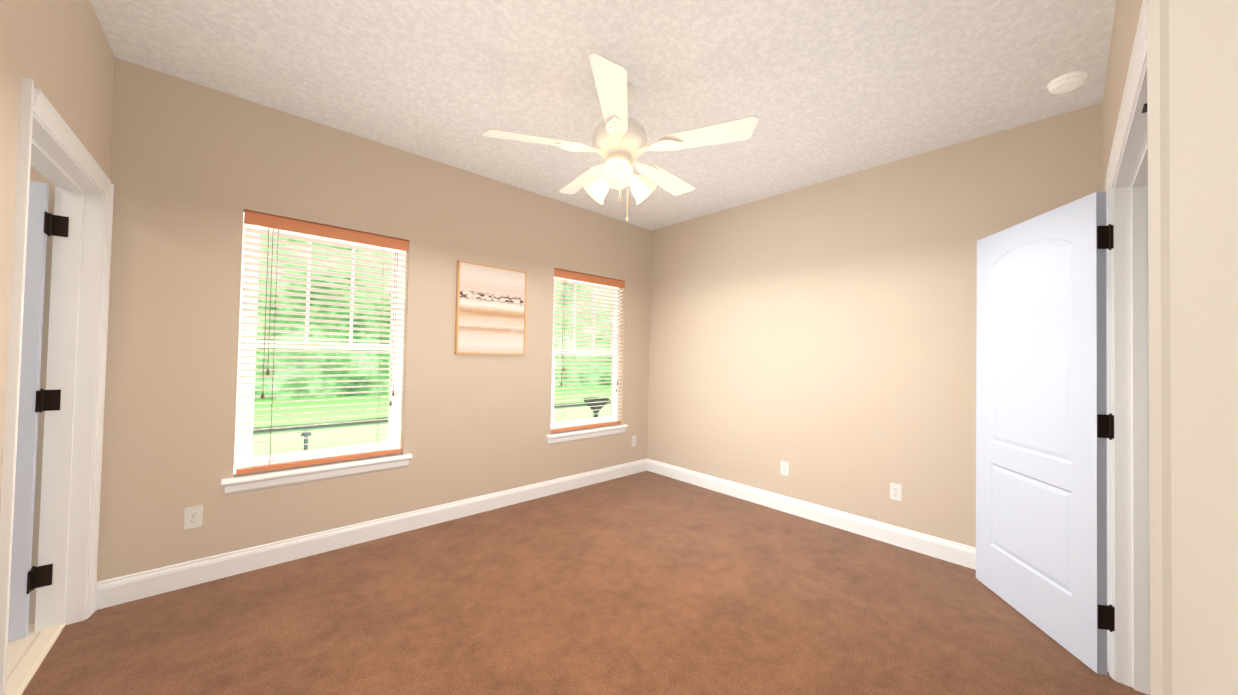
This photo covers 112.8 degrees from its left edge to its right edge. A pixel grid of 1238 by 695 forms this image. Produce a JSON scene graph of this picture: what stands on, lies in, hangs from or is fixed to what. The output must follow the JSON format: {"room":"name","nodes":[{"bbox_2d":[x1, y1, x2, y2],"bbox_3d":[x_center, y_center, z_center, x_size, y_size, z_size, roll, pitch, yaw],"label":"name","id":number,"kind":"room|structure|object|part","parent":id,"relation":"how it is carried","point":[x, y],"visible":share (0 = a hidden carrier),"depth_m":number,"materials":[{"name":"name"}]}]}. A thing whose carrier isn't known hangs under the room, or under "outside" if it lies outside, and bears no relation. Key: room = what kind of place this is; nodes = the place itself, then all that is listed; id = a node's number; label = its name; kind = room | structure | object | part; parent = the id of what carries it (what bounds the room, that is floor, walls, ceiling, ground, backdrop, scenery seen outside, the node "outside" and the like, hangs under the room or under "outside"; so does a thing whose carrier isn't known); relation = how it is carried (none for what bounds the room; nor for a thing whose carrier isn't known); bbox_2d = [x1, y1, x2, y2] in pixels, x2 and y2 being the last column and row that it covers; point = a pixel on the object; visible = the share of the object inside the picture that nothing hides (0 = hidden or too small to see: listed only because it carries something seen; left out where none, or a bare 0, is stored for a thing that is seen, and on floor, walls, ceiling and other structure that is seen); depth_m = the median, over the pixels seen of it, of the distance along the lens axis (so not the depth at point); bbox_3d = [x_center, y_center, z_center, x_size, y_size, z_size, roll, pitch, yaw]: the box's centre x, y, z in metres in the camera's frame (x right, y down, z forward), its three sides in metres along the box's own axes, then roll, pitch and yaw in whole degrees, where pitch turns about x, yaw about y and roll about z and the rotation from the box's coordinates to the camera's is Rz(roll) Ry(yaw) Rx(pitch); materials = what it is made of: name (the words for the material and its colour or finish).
{"room":"empty bedroom","nodes":[
{"label":"empty bedroom","id":0,"kind":"room"},
{"bbox_2d":[6,623,38,677],"bbox_3d":[-2.401,1.265,0.732,1.220,0.006,2.150,2,-1,-43],"label":"floor","id":1,"kind":"structure","parent":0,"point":[16,649],"depth_m":1.75,"materials":[{"name":"beige tile"}]},
{"bbox_2d":[0,0,114,506],"bbox_3d":[-1.472,-0.088,0.754,0.140,2.750,3.376,2,-1,-43],"label":"wall","id":2,"kind":"structure","parent":0,"point":[59,53],"depth_m":1.38,"materials":[{"name":"beige paint"}]},
{"bbox_2d":[5,624,65,694],"bbox_3d":[-2.270,1.279,1.535,0.070,0.014,0.945,2,-1,-43],"label":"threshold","id":3,"kind":"structure","parent":2,"relation":"attached to","point":[24,670],"depth_m":1.67,"materials":[{"name":"beige wood"}]},
{"bbox_2d":[8,181,68,641],"bbox_3d":[-2.921,0.257,1.545,0.986,2.008,0.058,2,-1,-43],"label":"door leaf","id":4,"kind":"structure","parent":2,"relation":"in","point":[19,604],"depth_m":1.81,"materials":[{"name":"grey wood"}]},
{"bbox_3d":[-2.579,0.238,1.859,0.058,1.702,0.058,2,-1,-43],"label":"hall door hinges","id":5,"kind":"part","parent":4,"relation":"part of","materials":[{"name":"black metal"}]},
{"bbox_2d":[0,76,113,694],"bbox_3d":[-2.227,0.237,1.575,0.159,2.101,1.097,2,-1,-43],"label":"door frame","id":6,"kind":"structure","parent":2,"relation":"attached to","point":[69,424],"depth_m":1.90,"materials":[{"name":"white wood"}]},
{"bbox_2d":[29,57,651,623],"bbox_3d":[-1.593,-0.047,3.033,5.429,2.750,0.140,2,-1,-43],"label":"wall","id":7,"kind":"structure","parent":0,"point":[197,171],"depth_m":2.51,"materials":[{"name":"beige paint"}]},
{"bbox_2d":[184,505,202,528],"bbox_3d":[-2.330,0.930,2.253,0.070,0.115,0.008,2,-1,-43],"label":"electrical outlet","id":8,"kind":"object","parent":7,"relation":"attached to","point":[193,517],"visible":1,"depth_m":2.25,"materials":[{"name":"white plastic"}]},
{"bbox_2d":[221,454,411,494],"bbox_3d":[-1.900,0.807,2.680,0.991,0.094,0.133,2,-1,-43],"label":"window sill","id":9,"kind":"structure","parent":7,"relation":"attached to","point":[253,482],"depth_m":2.59,"materials":[{"name":"white wood"}]},
{"bbox_2d":[234,212,405,473],"bbox_3d":[-1.941,-0.017,2.758,0.895,1.555,0.062,2,-1,-43],"label":"window","id":10,"kind":"structure","parent":7,"relation":"in","point":[283,455],"depth_m":2.64,"materials":[{"name":"white plastic"}]},
{"bbox_3d":[-1.948,-0.017,2.766,0.805,1.465,0.004,2,-1,-43],"label":"window glass","id":11,"kind":"part","parent":10,"relation":"part of","materials":[{"name":"clear glass"}]},
{"bbox_2d":[236,209,408,474],"bbox_3d":[-1.895,-0.021,2.709,0.887,1.543,0.066,2,-1,-43],"label":"window blind","id":12,"kind":"object","parent":10,"relation":"attached to","point":[286,223],"depth_m":2.66,"materials":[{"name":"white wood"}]},
{"bbox_2d":[261,227,278,463],"bbox_3d":[-2.107,-0.011,2.475,0.055,1.465,0.018,2,-1,-43],"label":"blind cord","id":13,"kind":"object","parent":12,"relation":"hanging from","point":[268,373],"depth_m":2.48,"materials":[{"name":"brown fabric"}]},
{"bbox_3d":[-1.897,-0.037,2.712,0.875,1.487,0.051,2,-1,-43],"label":"window blind slats","id":14,"kind":"part","parent":12,"relation":"part of","materials":[{"name":"white plastic"}]},
{"bbox_2d":[376,247,383,441],"bbox_3d":[-1.668,0.006,2.885,0.002,1.465,0.002,2,-1,-43],"label":"blind cord","id":15,"kind":"object","parent":12,"relation":"hanging from","point":[382,247],"depth_m":2.89,"materials":[{"name":"white fabric"}]},
{"bbox_2d":[389,249,397,405],"bbox_3d":[-1.605,-0.154,2.938,0.033,1.140,0.018,2,-1,-43],"label":"blind cord","id":16,"kind":"object","parent":12,"relation":"hanging from","point":[393,394],"depth_m":2.94,"materials":[{"name":"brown fabric"}]},
{"bbox_2d":[95,459,646,609],"bbox_3d":[-1.129,1.278,3.353,3.959,0.132,0.015,2,-1,-43],"label":"baseboard","id":17,"kind":"structure","parent":7,"relation":"attached to","point":[128,588],"depth_m":2.62,"materials":[{"name":"white wood"}]},
{"bbox_2d":[454,260,526,354],"bbox_3d":[-1.046,-0.308,3.414,0.602,0.732,0.037,2,-1,-43],"label":"picture","id":18,"kind":"object","parent":7,"relation":"attached to","point":[491,305],"visible":0.94,"depth_m":3.38,"materials":[{"name":"beige paper"}]},
{"bbox_2d":[551,277,619,428],"bbox_3d":[-0.354,0.043,4.218,0.913,1.555,0.062,2,-1,-43],"label":"window","id":19,"kind":"structure","parent":7,"relation":"in","point":[573,422],"depth_m":4.28,"materials":[{"name":"white plastic"}]},
{"bbox_3d":[-0.362,0.043,4.226,0.823,1.465,0.004,2,-1,-43],"label":"window glass","id":20,"kind":"part","parent":19,"relation":"part of","materials":[{"name":"clear glass"}]},
{"bbox_2d":[551,268,624,432],"bbox_3d":[-0.309,0.039,4.169,0.905,1.543,0.066,2,-1,-43],"label":"window blind","id":21,"kind":"object","parent":19,"relation":"attached to","point":[571,275],"depth_m":4.14,"materials":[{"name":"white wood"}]},
{"bbox_2d":[560,278,567,412],"bbox_3d":[-0.528,0.049,3.929,0.055,1.465,0.018,2,-1,-43],"label":"blind cord","id":22,"kind":"object","parent":21,"relation":"hanging from","point":[562,345],"depth_m":3.93,"materials":[{"name":"brown fabric"}]},
{"bbox_3d":[-0.311,0.023,4.172,0.893,1.487,0.051,2,-1,-43],"label":"window blind slats","id":23,"kind":"part","parent":21,"relation":"part of","materials":[{"name":"white plastic"}]},
{"bbox_2d":[616,287,619,391],"bbox_3d":[-0.012,-0.094,4.404,0.033,1.140,0.018,2,-1,-43],"label":"blind cord","id":24,"kind":"object","parent":21,"relation":"hanging from","point":[618,287],"depth_m":4.40,"materials":[{"name":"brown fabric"}]},
{"bbox_2d":[546,424,628,444],"bbox_3d":[-0.313,0.867,4.140,1.009,0.094,0.133,2,-1,-43],"label":"window sill","id":25,"kind":"structure","parent":7,"relation":"attached to","point":[575,435],"depth_m":4.06,"materials":[{"name":"white wood"}]},
{"bbox_2d":[631,435,635,445],"bbox_3d":[0.164,1.031,4.549,0.070,0.115,0.008,2,-1,-43],"label":"electrical outlet","id":26,"kind":"object","parent":7,"relation":"attached to","point":[633,440],"visible":1,"depth_m":4.54,"materials":[{"name":"white plastic"}]},
{"bbox_2d":[22,471,1149,694],"bbox_3d":[-0.277,1.346,1.242,5.839,0.050,4.556,2,-1,-43],"label":"floor carpet","id":27,"kind":"object","parent":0,"point":[646,583],"depth_m":2.02,"materials":[{"name":"brown carpet"}]},
{"bbox_2d":[90,0,1116,229],"bbox_3d":[-0.220,-1.453,1.296,5.839,0.050,4.556,2,-1,-43],"label":"ceiling","id":28,"kind":"structure","parent":0,"point":[823,90],"depth_m":2.10,"materials":[{"name":"white paint"}]},
{"bbox_2d":[482,52,758,220],"bbox_3d":[0.029,-1.044,2.281,1.339,0.720,1.367,2,-1,-43],"label":"ceiling fan","id":29,"kind":"object","parent":28,"relation":"hanging from","point":[620,141],"visible":1,"depth_m":2.12,"materials":[{"name":"beige"}]},
{"bbox_3d":[0.007,-1.170,2.240,0.300,0.472,0.300,2,-1,-43],"label":"motor","id":30,"kind":"part","parent":29,"relation":"part of","materials":[{"name":"beige metal"}]},
{"bbox_3d":[0.025,-0.826,2.209,0.076,0.280,0.021,2,-1,-43],"label":"chain","id":31,"kind":"part","parent":29,"relation":"part of","materials":[{"name":"gold metal"}]},
{"bbox_2d":[1047,70,1087,93],"bbox_3d":[2.280,-1.339,2.095,0.140,0.046,0.140,2,-1,-43],"label":"smoke detector","id":32,"kind":"object","parent":28,"relation":"attached to","point":[1066,82],"visible":1,"depth_m":2.07,"materials":[{"name":"white plastic"}]},
{"bbox_2d":[647,102,1102,547],"bbox_3d":[1.590,0.026,3.478,0.140,2.750,3.516,2,-1,-43],"label":"wall","id":33,"kind":"structure","parent":0,"point":[821,338],"depth_m":3.15,"materials":[{"name":"beige paint"}]},
{"bbox_2d":[780,461,788,475],"bbox_3d":[1.415,1.033,3.518,0.008,0.115,0.070,2,-1,-43],"label":"electrical outlet","id":34,"kind":"object","parent":33,"relation":"attached to","point":[784,468],"visible":1,"depth_m":3.52,"materials":[{"name":"white plastic"}]},
{"bbox_2d":[647,458,975,569],"bbox_3d":[1.465,1.332,3.446,0.015,0.132,3.360,2,-1,-43],"label":"baseboard","id":35,"kind":"structure","parent":33,"relation":"attached to","point":[950,551],"depth_m":3.20,"materials":[{"name":"white wood"}]},
{"bbox_2d":[890,483,901,500],"bbox_3d":[1.964,1.025,2.921,0.008,0.115,0.070,2,-1,-43],"label":"electrical outlet","id":36,"kind":"object","parent":33,"relation":"attached to","point":[895,491],"visible":1,"depth_m":2.92,"materials":[{"name":"white plastic"}]},
{"bbox_2d":[1102,0,1142,191],"bbox_3d":[1.174,-0.034,0.801,4.099,2.750,0.140,2,-1,-43],"label":"wall","id":37,"kind":"structure","parent":0,"point":[1126,19],"depth_m":1.60,"materials":[{"name":"beige paint"}]},
{"bbox_2d":[976,191,1106,674],"bbox_3d":[2.106,0.358,2.110,0.035,2.030,0.760,1,-1,11],"label":"closet door leaf","id":38,"kind":"structure","parent":37,"relation":"in","point":[1041,468],"depth_m":1.99,"materials":[{"name":"white wood"}]},
{"bbox_2d":[1097,224,1114,631],"bbox_3d":[1.431,0.305,1.142,1.737,1.705,0.082,2,-1,-43],"label":"closet door hinges","id":39,"kind":"object","parent":37,"relation":"attached to","point":[1105,429],"visible":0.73,"depth_m":1.73,"materials":[{"name":"brown metal"}]},
{"bbox_2d":[1105,0,1146,679],"bbox_3d":[1.430,0.292,1.144,1.872,2.121,0.019,2,-1,-43],"label":"door frame","id":40,"kind":"structure","parent":37,"relation":"attached to","point":[1137,67],"depth_m":1.72,"materials":[{"name":"white wood"}]},
{"bbox_2d":[1113,65,1149,694],"bbox_3d":[1.483,0.320,1.085,1.760,2.065,0.140,2,-1,-43],"label":"door frame","id":41,"kind":"structure","parent":37,"relation":"attached to","point":[1131,487],"depth_m":1.68,"materials":[{"name":"white wood"}]},
{"bbox_2d":[1142,103,1146,112],"bbox_3d":[1.519,-0.684,1.177,0.056,0.012,0.026,2,-1,-43],"label":"door hinge","id":42,"kind":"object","parent":37,"relation":"in","point":[1144,109],"depth_m":1.18,"materials":[{"name":"brown metal"}]},
{"bbox_2d":[1147,0,1237,694],"bbox_3d":[0.494,0.291,0.321,0.760,2.030,0.035,2,-1,-43],"label":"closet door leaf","id":43,"kind":"structure","parent":37,"relation":"in","point":[1192,83],"depth_m":0.40,"materials":[{"name":"beige wood"}]},
{"label":"outside","id":44,"kind":"structure","parent":0,"visible":0},
{"bbox_2d":[252,387,610,455],"bbox_3d":[-6.001,1.795,8.596,40.000,0.001,13.700,2,-1,-43],"label":"lawn","id":45,"kind":"structure","parent":44,"point":[312,428],"depth_m":10.28,"materials":[{"name":"green plant"}]},
{"bbox_2d":[301,430,310,449],"bbox_3d":[-5.254,1.583,6.906,0.150,0.390,0.150,2,-1,-43],"label":"post","id":46,"kind":"object","parent":45,"relation":"on","point":[306,434],"depth_m":6.88,"materials":[{"name":"grey stone"}]},
{"bbox_2d":[583,397,609,417],"bbox_3d":[-0.597,1.634,10.648,0.700,0.620,0.700,2,-1,-43],"label":"urn","id":47,"kind":"object","parent":45,"relation":"on","point":[595,404],"depth_m":10.50,"materials":[{"name":"grey stone"}]},
{"bbox_2d":[254,234,611,401],"bbox_3d":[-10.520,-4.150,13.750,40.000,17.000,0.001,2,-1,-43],"label":"trees","id":48,"kind":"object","parent":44,"point":[298,385],"depth_m":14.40,"materials":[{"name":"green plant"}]}
]}

